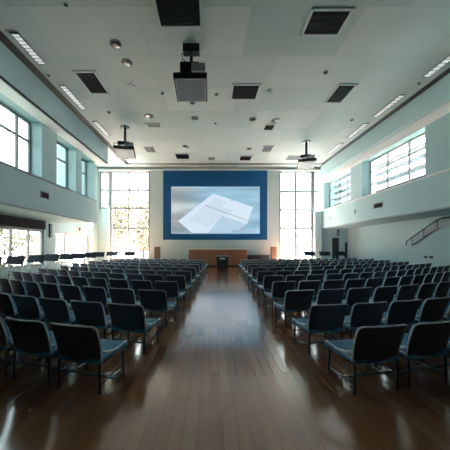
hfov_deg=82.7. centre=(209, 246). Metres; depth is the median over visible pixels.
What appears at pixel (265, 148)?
grille
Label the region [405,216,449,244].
handrail
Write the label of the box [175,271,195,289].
chair
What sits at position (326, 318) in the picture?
chair
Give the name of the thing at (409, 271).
chair
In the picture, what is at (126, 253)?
table
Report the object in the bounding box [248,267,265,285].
chair
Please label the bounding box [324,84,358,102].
ceiling vent
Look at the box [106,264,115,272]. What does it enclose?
chair
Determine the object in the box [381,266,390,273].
chair
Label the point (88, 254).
table
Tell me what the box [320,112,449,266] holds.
wall
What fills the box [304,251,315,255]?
stand
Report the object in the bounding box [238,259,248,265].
chair
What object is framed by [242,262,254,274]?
chair
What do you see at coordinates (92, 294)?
chair
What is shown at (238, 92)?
grille
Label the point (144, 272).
chair
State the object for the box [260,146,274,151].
ceiling vent
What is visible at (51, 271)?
chair
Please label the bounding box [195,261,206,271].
chair
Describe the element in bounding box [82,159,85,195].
window
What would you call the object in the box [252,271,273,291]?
chair
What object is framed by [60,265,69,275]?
chair
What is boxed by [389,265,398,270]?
chair
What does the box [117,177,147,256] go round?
autumn tree
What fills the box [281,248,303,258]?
fence
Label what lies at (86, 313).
chair
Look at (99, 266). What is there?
chair
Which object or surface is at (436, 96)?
trim
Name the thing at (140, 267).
chair
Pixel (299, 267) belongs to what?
chair
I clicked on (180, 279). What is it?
chair
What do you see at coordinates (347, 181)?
window
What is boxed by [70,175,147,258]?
autumn tree
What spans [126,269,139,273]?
chair
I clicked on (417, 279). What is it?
chair
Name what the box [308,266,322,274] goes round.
chair
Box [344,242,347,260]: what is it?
door
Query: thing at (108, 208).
trim
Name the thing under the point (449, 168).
trim
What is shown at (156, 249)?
grille
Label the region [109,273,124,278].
chair
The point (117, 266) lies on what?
chair
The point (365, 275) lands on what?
chair
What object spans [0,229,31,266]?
tree
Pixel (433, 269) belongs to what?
chair
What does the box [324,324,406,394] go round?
chair
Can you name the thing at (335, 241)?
door
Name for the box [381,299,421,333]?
chair
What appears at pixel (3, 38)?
trim
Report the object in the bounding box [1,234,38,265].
shrub
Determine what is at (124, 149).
ceiling projector
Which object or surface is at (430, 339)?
chair
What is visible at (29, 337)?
chair
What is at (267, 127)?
grille
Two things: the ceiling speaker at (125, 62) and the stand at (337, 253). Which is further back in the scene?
the stand at (337, 253)
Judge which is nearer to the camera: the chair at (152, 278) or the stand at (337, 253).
the chair at (152, 278)
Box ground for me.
[0,251,310,265]
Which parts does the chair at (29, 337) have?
leg, backrest, edge trim, seat, leg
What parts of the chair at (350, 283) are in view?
backrest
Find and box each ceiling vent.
[72,71,109,94]
[143,147,155,151]
[145,123,161,127]
[152,0,202,28]
[174,154,190,158]
[230,84,261,99]
[238,156,252,160]
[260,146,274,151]
[263,125,274,130]
[284,155,299,159]
[300,7,354,36]
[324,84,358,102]
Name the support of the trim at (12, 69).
attached to the wall at (18, 188)
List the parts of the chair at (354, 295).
edge trim, backrest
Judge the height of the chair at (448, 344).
0.835 m
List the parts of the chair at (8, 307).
backrest, edge trim, seat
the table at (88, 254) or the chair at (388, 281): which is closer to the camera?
the chair at (388, 281)
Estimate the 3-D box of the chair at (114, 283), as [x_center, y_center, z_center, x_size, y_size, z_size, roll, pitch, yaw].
[-2.543,1.333,7.634,0.750,0.835,0.744,0,0,20]
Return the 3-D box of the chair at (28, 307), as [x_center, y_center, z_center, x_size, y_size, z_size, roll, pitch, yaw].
[-3.437,1.333,5.152,0.750,0.835,0.744,0,0,22]
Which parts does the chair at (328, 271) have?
backrest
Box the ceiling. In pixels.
[0,0,449,167]
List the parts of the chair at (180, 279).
backrest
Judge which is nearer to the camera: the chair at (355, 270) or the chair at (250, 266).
the chair at (355, 270)
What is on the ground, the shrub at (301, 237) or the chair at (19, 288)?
the shrub at (301, 237)
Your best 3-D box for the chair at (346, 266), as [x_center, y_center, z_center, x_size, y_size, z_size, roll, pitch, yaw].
[7.133,1.333,13.541,0.750,0.835,0.744,0,0,-27]
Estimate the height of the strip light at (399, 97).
0.050 m
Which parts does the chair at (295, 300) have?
seat, backrest, edge trim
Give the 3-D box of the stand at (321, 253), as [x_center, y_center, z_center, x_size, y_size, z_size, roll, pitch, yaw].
[10.300,1.075,22.900,1.040,1.350,0.520,0,0,-8]
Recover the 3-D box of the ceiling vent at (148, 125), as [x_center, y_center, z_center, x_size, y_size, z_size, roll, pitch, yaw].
[-3.596,-7.730,16.238,0.955,0.040,0.600,0,0,0]
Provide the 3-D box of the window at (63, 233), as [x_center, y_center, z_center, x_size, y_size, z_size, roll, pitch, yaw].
[-11.120,0.050,20.750,0.100,2.300,5.100,0,0,0]
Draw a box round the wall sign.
[76,226,83,232]
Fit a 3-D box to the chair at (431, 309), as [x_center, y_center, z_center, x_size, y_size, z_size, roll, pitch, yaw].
[4.062,1.333,4.946,0.750,0.835,0.744,0,0,-18]
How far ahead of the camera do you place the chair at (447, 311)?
4.89 m
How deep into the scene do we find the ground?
51.00 m
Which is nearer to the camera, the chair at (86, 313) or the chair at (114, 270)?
the chair at (86, 313)
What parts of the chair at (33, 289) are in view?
backrest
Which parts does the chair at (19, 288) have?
backrest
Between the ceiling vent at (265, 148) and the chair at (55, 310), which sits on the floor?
the chair at (55, 310)
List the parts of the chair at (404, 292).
edge trim, backrest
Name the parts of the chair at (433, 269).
backrest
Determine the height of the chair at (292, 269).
0.835 m
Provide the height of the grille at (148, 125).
0.030 m
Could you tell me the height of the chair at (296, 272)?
0.835 m
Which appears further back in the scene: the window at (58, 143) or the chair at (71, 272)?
the window at (58, 143)
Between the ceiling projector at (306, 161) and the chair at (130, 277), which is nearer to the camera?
the chair at (130, 277)
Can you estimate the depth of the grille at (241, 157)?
22.13 m
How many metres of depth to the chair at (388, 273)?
9.92 m
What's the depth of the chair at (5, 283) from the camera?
7.55 m
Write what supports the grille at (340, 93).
attached to the ceiling vent at (341, 92)
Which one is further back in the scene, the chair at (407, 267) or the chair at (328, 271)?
the chair at (407, 267)
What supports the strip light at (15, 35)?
attached to the ceiling
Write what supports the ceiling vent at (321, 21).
in the ceiling
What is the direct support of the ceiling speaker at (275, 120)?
attached to the ceiling
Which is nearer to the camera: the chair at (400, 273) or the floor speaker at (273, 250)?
the chair at (400, 273)
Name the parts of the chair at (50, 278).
backrest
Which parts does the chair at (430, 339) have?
leg, seat, edge trim, backrest, leg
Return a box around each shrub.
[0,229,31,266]
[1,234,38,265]
[31,235,71,261]
[284,232,310,254]
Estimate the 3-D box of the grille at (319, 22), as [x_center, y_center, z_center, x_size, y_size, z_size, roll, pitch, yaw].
[4.000,-7.735,8.800,1.220,0.030,0.920,0,0,0]
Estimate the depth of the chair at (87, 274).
9.62 m
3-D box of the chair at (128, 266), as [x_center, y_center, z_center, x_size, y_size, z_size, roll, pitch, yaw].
[-3.709,1.333,12.900,0.750,0.835,0.744,0,0,25]
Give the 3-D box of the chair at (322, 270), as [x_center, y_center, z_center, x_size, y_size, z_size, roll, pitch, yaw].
[4.276,1.333,10.646,0.750,0.835,0.744,0,0,-18]
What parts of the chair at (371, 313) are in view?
seat, edge trim, backrest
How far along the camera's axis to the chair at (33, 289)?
6.82 m
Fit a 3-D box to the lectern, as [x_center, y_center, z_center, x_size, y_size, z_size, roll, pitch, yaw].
[0.920,1.190,19.110,0.940,1.120,0.660,0,0,0]
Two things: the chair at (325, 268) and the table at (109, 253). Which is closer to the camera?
the chair at (325, 268)
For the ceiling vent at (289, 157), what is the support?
in the ceiling
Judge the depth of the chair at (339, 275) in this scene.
8.77 m
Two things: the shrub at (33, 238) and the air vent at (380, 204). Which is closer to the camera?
the air vent at (380, 204)
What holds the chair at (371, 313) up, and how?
on the floor
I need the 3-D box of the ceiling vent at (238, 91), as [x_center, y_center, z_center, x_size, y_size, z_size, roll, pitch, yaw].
[1.750,-7.730,12.750,1.400,0.040,1.300,0,0,0]
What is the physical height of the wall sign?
0.450 m
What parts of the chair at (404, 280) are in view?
backrest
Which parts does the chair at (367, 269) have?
backrest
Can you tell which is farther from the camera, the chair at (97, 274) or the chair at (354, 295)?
the chair at (97, 274)
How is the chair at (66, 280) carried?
on the floor
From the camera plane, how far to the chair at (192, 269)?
11.58 m
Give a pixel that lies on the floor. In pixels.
(224, 375)
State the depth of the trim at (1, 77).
12.24 m
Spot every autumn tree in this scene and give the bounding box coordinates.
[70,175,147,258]
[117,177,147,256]
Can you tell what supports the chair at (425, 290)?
on the floor
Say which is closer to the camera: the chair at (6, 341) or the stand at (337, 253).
the chair at (6, 341)
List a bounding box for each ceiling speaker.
[109,39,122,49]
[121,58,132,66]
[144,114,153,118]
[271,118,279,122]
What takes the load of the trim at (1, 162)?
attached to the wall at (18, 188)
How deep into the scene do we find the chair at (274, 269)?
11.69 m
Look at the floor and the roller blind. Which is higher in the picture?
the roller blind
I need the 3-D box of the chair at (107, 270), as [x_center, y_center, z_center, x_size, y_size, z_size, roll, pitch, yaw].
[-4.470,1.333,11.477,0.750,0.835,0.744,0,0,27]
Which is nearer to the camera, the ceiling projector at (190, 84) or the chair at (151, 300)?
the chair at (151, 300)
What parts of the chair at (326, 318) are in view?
leg, leg, seat, edge trim, backrest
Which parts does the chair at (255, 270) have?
backrest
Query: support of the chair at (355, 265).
on the floor
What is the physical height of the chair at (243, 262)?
0.835 m
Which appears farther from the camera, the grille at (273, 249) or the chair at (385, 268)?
the grille at (273, 249)
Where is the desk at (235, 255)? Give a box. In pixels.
[187,249,247,265]
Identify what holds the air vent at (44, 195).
in the wall at (18, 188)
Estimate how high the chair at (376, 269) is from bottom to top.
0.835 m
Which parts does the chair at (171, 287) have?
backrest, seat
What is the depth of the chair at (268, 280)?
8.28 m
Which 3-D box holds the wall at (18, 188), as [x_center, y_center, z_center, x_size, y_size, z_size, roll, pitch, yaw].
[-9.950,-3.000,10.000,2.700,9.500,30.000,0,0,0]
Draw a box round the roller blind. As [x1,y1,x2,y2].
[0,214,45,229]
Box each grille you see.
[76,73,106,92]
[145,148,154,151]
[147,124,159,126]
[155,248,158,258]
[232,86,258,98]
[240,156,251,159]
[262,146,272,150]
[264,125,273,129]
[272,248,275,258]
[304,11,350,33]
[327,86,353,101]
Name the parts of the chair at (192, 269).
backrest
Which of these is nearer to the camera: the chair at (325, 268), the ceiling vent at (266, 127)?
the chair at (325, 268)
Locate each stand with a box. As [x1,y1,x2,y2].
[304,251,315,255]
[319,251,330,258]
[334,251,345,257]
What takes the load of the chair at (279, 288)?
on the floor
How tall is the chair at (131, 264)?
0.835 m
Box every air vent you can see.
[41,191,48,199]
[373,202,382,208]
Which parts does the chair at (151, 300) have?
backrest, edge trim, seat, leg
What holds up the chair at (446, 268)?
on the floor
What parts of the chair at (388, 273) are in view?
backrest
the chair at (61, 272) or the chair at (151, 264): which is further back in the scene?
the chair at (151, 264)
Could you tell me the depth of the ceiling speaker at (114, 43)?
9.68 m
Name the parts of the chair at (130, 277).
backrest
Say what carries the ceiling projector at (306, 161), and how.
hanging from the ceiling
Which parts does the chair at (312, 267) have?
backrest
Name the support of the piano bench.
on the floor
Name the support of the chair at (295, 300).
on the floor
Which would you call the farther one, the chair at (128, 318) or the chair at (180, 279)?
the chair at (180, 279)
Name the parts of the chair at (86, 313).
backrest, edge trim, seat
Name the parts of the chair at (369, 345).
leg, seat frame, leg, seat, edge trim, backrest, leg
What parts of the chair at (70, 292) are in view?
backrest, edge trim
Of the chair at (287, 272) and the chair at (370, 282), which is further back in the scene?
the chair at (287, 272)
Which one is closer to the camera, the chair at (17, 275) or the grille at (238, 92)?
the chair at (17, 275)
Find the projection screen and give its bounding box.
[163,171,266,239]
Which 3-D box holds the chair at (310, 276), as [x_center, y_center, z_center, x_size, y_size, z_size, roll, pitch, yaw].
[3.480,1.333,8.887,0.750,0.835,0.744,0,0,-15]
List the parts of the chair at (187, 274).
backrest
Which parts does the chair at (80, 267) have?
backrest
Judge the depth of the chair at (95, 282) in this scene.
7.58 m
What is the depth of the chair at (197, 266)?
13.48 m
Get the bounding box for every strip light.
[9,32,46,64]
[59,85,86,109]
[92,121,109,135]
[326,143,343,153]
[346,123,368,138]
[372,94,405,117]
[422,54,449,77]
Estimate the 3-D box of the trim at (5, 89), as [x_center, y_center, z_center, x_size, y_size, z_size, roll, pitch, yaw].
[-8.290,-6.420,7.350,0.620,0.140,24.700,0,0,0]
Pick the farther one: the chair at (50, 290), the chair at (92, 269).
the chair at (92, 269)
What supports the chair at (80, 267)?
on the floor
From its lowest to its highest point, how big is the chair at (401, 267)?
0.835 m
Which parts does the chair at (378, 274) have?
backrest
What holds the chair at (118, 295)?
on the floor
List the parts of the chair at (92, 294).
backrest, edge trim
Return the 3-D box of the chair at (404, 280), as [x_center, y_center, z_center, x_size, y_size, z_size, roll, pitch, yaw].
[6.233,1.333,8.509,0.750,0.835,0.744,0,0,-25]
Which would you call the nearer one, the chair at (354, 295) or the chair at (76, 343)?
the chair at (76, 343)
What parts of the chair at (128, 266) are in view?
backrest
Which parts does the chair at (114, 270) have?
backrest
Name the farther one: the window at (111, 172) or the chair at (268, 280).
the window at (111, 172)
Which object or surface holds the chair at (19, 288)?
on the floor
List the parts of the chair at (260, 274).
backrest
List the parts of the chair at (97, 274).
backrest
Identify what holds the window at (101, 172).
in the wall at (327, 234)
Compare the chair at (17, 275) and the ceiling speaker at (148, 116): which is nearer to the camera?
the chair at (17, 275)
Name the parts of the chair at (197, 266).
backrest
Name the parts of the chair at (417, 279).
backrest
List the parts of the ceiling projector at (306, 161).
underside panel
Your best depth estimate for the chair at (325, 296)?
5.62 m
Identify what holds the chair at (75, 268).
on the floor
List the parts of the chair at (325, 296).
edge trim, backrest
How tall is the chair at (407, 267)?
0.835 m
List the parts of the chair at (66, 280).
backrest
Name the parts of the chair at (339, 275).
backrest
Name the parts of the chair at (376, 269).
backrest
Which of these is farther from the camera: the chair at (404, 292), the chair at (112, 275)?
the chair at (112, 275)
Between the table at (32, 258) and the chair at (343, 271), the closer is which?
the chair at (343, 271)
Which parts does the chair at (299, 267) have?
backrest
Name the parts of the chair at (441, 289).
backrest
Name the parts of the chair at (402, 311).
seat, edge trim, backrest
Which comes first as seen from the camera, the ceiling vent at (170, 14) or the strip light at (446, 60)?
the ceiling vent at (170, 14)
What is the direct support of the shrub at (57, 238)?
on the ground
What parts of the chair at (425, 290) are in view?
edge trim, backrest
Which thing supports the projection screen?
attached to the wall at (169, 249)
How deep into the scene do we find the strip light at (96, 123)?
16.58 m
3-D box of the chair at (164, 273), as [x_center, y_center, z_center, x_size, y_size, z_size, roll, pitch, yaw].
[-1.689,1.333,10.346,0.750,0.835,0.744,0,0,18]
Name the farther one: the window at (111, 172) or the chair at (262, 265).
the window at (111, 172)
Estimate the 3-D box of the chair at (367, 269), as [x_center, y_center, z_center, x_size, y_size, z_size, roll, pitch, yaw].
[7.049,1.333,11.791,0.750,0.835,0.744,0,0,-28]
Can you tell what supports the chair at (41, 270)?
on the floor
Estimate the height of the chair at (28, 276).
0.835 m
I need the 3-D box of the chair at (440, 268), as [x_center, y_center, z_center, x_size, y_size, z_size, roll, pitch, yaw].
[10.947,1.333,12.515,0.750,0.835,0.744,0,0,-30]
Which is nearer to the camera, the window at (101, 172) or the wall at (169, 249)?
the wall at (169, 249)
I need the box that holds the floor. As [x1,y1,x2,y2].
[0,266,449,449]
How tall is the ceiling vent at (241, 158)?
0.040 m
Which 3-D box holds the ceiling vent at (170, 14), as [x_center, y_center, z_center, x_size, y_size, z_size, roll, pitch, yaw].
[-1.025,-7.730,8.150,1.550,0.040,1.700,0,0,0]
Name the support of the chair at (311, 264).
on the floor
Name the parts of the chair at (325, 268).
backrest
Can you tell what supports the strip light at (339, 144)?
attached to the ceiling
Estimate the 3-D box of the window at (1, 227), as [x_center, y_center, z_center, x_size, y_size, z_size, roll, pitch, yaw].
[-11.120,0.050,13.250,0.100,2.300,7.300,0,0,0]
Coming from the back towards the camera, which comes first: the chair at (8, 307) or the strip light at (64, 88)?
the strip light at (64, 88)
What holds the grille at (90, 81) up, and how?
attached to the ceiling vent at (90, 80)
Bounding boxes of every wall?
[0,92,97,278]
[98,168,350,261]
[150,171,278,259]
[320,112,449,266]
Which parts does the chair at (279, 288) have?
seat, edge trim, backrest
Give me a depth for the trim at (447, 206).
14.69 m
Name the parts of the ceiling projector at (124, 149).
underside panel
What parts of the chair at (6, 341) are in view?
backrest, edge trim, leg, seat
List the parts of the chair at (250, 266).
backrest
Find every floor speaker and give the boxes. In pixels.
[154,247,159,258]
[270,247,276,258]
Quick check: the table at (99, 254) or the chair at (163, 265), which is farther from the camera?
the table at (99, 254)
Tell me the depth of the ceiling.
10.83 m
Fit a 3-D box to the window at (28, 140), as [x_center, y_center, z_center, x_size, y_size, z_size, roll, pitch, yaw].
[-9.220,-4.925,10.075,0.100,2.850,5.950,0,0,0]
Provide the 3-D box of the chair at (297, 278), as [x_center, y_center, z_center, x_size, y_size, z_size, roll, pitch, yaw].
[2.750,1.333,8.710,0.750,0.835,0.744,0,0,-12]
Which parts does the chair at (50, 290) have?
backrest, edge trim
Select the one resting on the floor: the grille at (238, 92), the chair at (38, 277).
the chair at (38, 277)
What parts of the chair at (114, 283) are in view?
backrest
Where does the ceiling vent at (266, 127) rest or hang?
in the ceiling
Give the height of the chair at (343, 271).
0.835 m
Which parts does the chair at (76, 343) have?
leg, backrest, edge trim, seat, leg, seat frame, leg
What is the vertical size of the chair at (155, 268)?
0.835 m
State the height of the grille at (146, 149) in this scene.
0.030 m
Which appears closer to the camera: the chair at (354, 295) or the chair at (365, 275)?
the chair at (354, 295)
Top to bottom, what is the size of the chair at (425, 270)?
0.835 m
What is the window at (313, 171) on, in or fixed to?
in the wall at (327, 234)
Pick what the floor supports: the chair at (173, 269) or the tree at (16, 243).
the chair at (173, 269)
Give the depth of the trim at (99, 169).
24.70 m
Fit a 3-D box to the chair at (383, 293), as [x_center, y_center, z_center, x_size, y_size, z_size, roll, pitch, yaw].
[4.067,1.333,6.296,0.750,0.835,0.744,0,0,-18]
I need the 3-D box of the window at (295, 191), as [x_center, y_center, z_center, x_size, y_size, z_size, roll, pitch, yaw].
[8.450,-3.075,25.120,3.300,8.750,0.160,0,0,0]
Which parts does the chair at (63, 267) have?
backrest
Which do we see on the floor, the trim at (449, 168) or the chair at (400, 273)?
the chair at (400, 273)
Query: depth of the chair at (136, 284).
7.09 m
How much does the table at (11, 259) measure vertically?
1.350 m
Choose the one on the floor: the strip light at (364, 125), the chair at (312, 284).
the chair at (312, 284)
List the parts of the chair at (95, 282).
backrest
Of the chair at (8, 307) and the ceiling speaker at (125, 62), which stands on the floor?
the chair at (8, 307)
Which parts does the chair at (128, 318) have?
backrest, edge trim, seat, leg, leg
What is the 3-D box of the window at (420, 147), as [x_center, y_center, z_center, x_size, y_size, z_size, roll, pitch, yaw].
[11.732,-4.921,15.450,0.763,2.842,5.700,0,0,0]
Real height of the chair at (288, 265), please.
0.835 m
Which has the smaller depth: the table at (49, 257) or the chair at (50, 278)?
the chair at (50, 278)
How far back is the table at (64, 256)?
15.57 m
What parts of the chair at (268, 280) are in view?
backrest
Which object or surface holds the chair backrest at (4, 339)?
on the chair at (6, 341)
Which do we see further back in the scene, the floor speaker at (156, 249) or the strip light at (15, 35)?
the floor speaker at (156, 249)
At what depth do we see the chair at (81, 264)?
14.40 m
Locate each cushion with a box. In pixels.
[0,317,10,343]
[43,322,52,349]
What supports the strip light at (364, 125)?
attached to the ceiling
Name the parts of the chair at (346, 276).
backrest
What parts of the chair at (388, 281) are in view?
backrest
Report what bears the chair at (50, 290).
on the floor
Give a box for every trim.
[0,31,449,163]
[0,41,107,162]
[0,75,107,163]
[0,79,106,164]
[0,161,96,200]
[0,202,95,223]
[99,169,319,170]
[107,207,109,259]
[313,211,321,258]
[319,74,449,179]
[320,101,449,184]
[321,168,449,210]
[322,206,449,228]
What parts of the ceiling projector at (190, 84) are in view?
underside panel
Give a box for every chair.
[0,278,13,294]
[0,293,41,323]
[0,317,41,376]
[5,317,79,385]
[9,279,42,303]
[12,271,24,280]
[12,294,51,330]
[21,272,34,281]
[23,281,43,305]
[32,273,45,283]
[38,268,48,273]
[39,297,75,330]
[40,282,70,309]
[43,274,59,287]
[47,268,58,276]
[50,322,127,394]
[56,275,84,295]
[57,269,68,275]
[59,284,85,310]
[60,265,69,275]
[68,270,80,281]
[69,266,80,274]
[70,300,122,339]
[72,276,88,291]
[79,263,89,270]
[79,266,88,276]
[80,271,93,283]
[82,286,111,314]
[89,267,99,277]
[89,277,109,297]
[94,272,109,294]
[97,264,105,271]
[100,268,111,278]
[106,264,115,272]
[107,303,159,354]
[108,278,138,300]
[108,287,146,317]
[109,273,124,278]
[112,268,127,279]
[116,265,126,275]
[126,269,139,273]
[126,273,143,288]
[127,265,140,273]
[130,263,139,270]
[130,280,152,296]
[138,289,176,328]
[139,266,150,273]
[141,270,155,289]
[145,274,163,289]
[150,263,160,269]
[153,266,164,274]
[155,281,184,311]
[157,270,172,280]
[162,264,172,269]
[166,275,190,300]
[167,267,179,274]
[174,264,185,270]
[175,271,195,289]
[182,267,199,285]
[188,264,202,279]
[192,262,204,275]
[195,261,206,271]
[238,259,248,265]
[240,261,251,271]
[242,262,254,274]
[244,264,259,278]
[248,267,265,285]
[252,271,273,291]
[258,275,282,300]
[261,264,272,270]
[264,281,295,311]
[268,267,281,274]
[274,289,314,328]
[275,264,285,270]
[276,270,291,280]
[283,267,295,274]
[285,275,304,289]
[287,264,297,269]
[292,303,347,354]
[293,270,308,280]
[297,266,309,269]
[298,280,320,296]
[304,288,344,317]
[306,274,323,288]
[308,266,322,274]
[309,263,319,271]
[310,269,323,282]
[322,273,341,284]
[322,279,343,288]
[323,265,333,276]
[323,269,338,280]
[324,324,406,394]
[331,301,386,339]
[334,265,344,272]
[339,268,351,278]
[342,273,358,296]
[342,287,372,315]
[344,264,353,272]
[344,278,364,298]
[352,268,363,278]
[353,264,361,268]
[358,272,372,284]
[362,277,382,292]
[363,267,373,285]
[369,263,377,271]
[369,285,397,304]
[372,266,382,275]
[372,271,385,293]
[374,321,449,388]
[380,276,399,294]
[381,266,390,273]
[381,270,396,284]
[381,275,413,290]
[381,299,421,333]
[384,284,418,311]
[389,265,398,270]
[395,269,406,280]
[396,274,425,291]
[397,265,405,270]
[404,269,414,275]
[405,264,412,269]
[405,296,449,333]
[412,264,419,268]
[413,268,422,275]
[414,282,436,308]
[415,281,449,306]
[415,338,449,370]
[418,301,449,320]
[421,267,430,273]
[422,273,434,283]
[428,266,437,273]
[431,272,443,282]
[435,266,444,272]
[440,271,449,281]
[442,265,449,271]
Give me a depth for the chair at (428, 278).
8.87 m
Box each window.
[0,102,30,172]
[0,226,42,269]
[56,232,88,263]
[57,141,66,187]
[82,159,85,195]
[100,171,109,208]
[110,171,149,259]
[279,171,312,259]
[313,171,319,211]
[330,172,350,206]
[370,133,424,193]
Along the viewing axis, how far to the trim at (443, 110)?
14.68 m
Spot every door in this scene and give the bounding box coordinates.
[331,237,339,259]
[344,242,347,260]
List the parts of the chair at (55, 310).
backrest, edge trim, seat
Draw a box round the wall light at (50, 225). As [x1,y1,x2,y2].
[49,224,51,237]
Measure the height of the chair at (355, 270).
0.835 m
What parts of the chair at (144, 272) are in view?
backrest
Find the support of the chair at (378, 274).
on the floor
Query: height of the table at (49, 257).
1.350 m
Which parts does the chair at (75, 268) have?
backrest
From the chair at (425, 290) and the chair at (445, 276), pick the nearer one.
the chair at (425, 290)
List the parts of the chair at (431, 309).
seat, edge trim, backrest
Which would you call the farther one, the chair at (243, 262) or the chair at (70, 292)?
the chair at (243, 262)
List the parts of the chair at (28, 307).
backrest, edge trim, seat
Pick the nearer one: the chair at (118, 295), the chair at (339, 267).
the chair at (118, 295)
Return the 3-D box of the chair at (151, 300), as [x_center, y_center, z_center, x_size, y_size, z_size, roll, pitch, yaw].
[-1.175,1.333,5.788,0.750,0.835,0.744,0,0,15]
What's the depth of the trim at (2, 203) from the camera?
13.01 m
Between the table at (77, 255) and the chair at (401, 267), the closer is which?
the chair at (401, 267)
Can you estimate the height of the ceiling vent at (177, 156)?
0.040 m
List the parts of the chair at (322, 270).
backrest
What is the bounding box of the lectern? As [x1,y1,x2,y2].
[216,255,228,270]
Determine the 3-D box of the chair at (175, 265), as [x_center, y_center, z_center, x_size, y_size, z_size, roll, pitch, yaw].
[-1.513,1.333,13.996,0.750,0.835,0.744,0,0,17]
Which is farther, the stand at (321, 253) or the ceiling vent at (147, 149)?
the stand at (321, 253)
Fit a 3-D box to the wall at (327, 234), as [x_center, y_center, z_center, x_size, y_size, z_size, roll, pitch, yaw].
[1.250,-3.000,25.150,25.100,9.500,0.300,0,0,0]
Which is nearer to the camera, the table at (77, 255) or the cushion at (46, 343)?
the cushion at (46, 343)
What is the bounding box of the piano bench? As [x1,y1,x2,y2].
[247,255,269,260]
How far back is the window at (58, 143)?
16.29 m
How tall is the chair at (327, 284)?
0.835 m
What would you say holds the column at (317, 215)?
attached to the wall at (327, 234)
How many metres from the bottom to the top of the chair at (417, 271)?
0.835 m
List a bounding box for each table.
[5,256,25,278]
[27,255,44,272]
[44,254,60,273]
[59,253,74,268]
[73,253,85,262]
[85,252,96,261]
[93,252,104,258]
[106,251,117,259]
[123,251,134,258]
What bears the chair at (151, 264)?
on the floor
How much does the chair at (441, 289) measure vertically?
0.835 m
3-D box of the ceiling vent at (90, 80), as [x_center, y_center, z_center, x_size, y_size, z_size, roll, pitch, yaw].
[-5.550,-7.730,12.050,1.000,0.040,1.700,0,0,0]
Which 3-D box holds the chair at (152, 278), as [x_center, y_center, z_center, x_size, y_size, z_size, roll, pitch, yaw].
[-1.763,1.333,8.796,0.750,0.835,0.744,0,0,17]
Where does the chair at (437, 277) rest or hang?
on the floor
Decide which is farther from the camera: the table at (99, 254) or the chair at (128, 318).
the table at (99, 254)
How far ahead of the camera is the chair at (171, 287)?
6.90 m
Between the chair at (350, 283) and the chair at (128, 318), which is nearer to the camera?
the chair at (128, 318)
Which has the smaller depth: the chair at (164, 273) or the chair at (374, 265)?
the chair at (164, 273)
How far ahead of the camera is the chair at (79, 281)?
7.89 m
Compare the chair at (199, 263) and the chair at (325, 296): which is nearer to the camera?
the chair at (325, 296)
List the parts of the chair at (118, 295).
backrest, edge trim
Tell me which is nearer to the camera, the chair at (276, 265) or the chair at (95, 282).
the chair at (95, 282)
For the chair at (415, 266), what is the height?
0.835 m
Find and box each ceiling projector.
[113,125,135,159]
[173,43,207,104]
[297,140,316,169]
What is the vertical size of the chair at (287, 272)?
0.835 m
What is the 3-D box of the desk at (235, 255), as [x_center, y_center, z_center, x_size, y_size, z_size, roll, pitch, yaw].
[0.680,0.950,23.270,5.400,1.600,0.860,0,0,0]
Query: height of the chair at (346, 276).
0.835 m

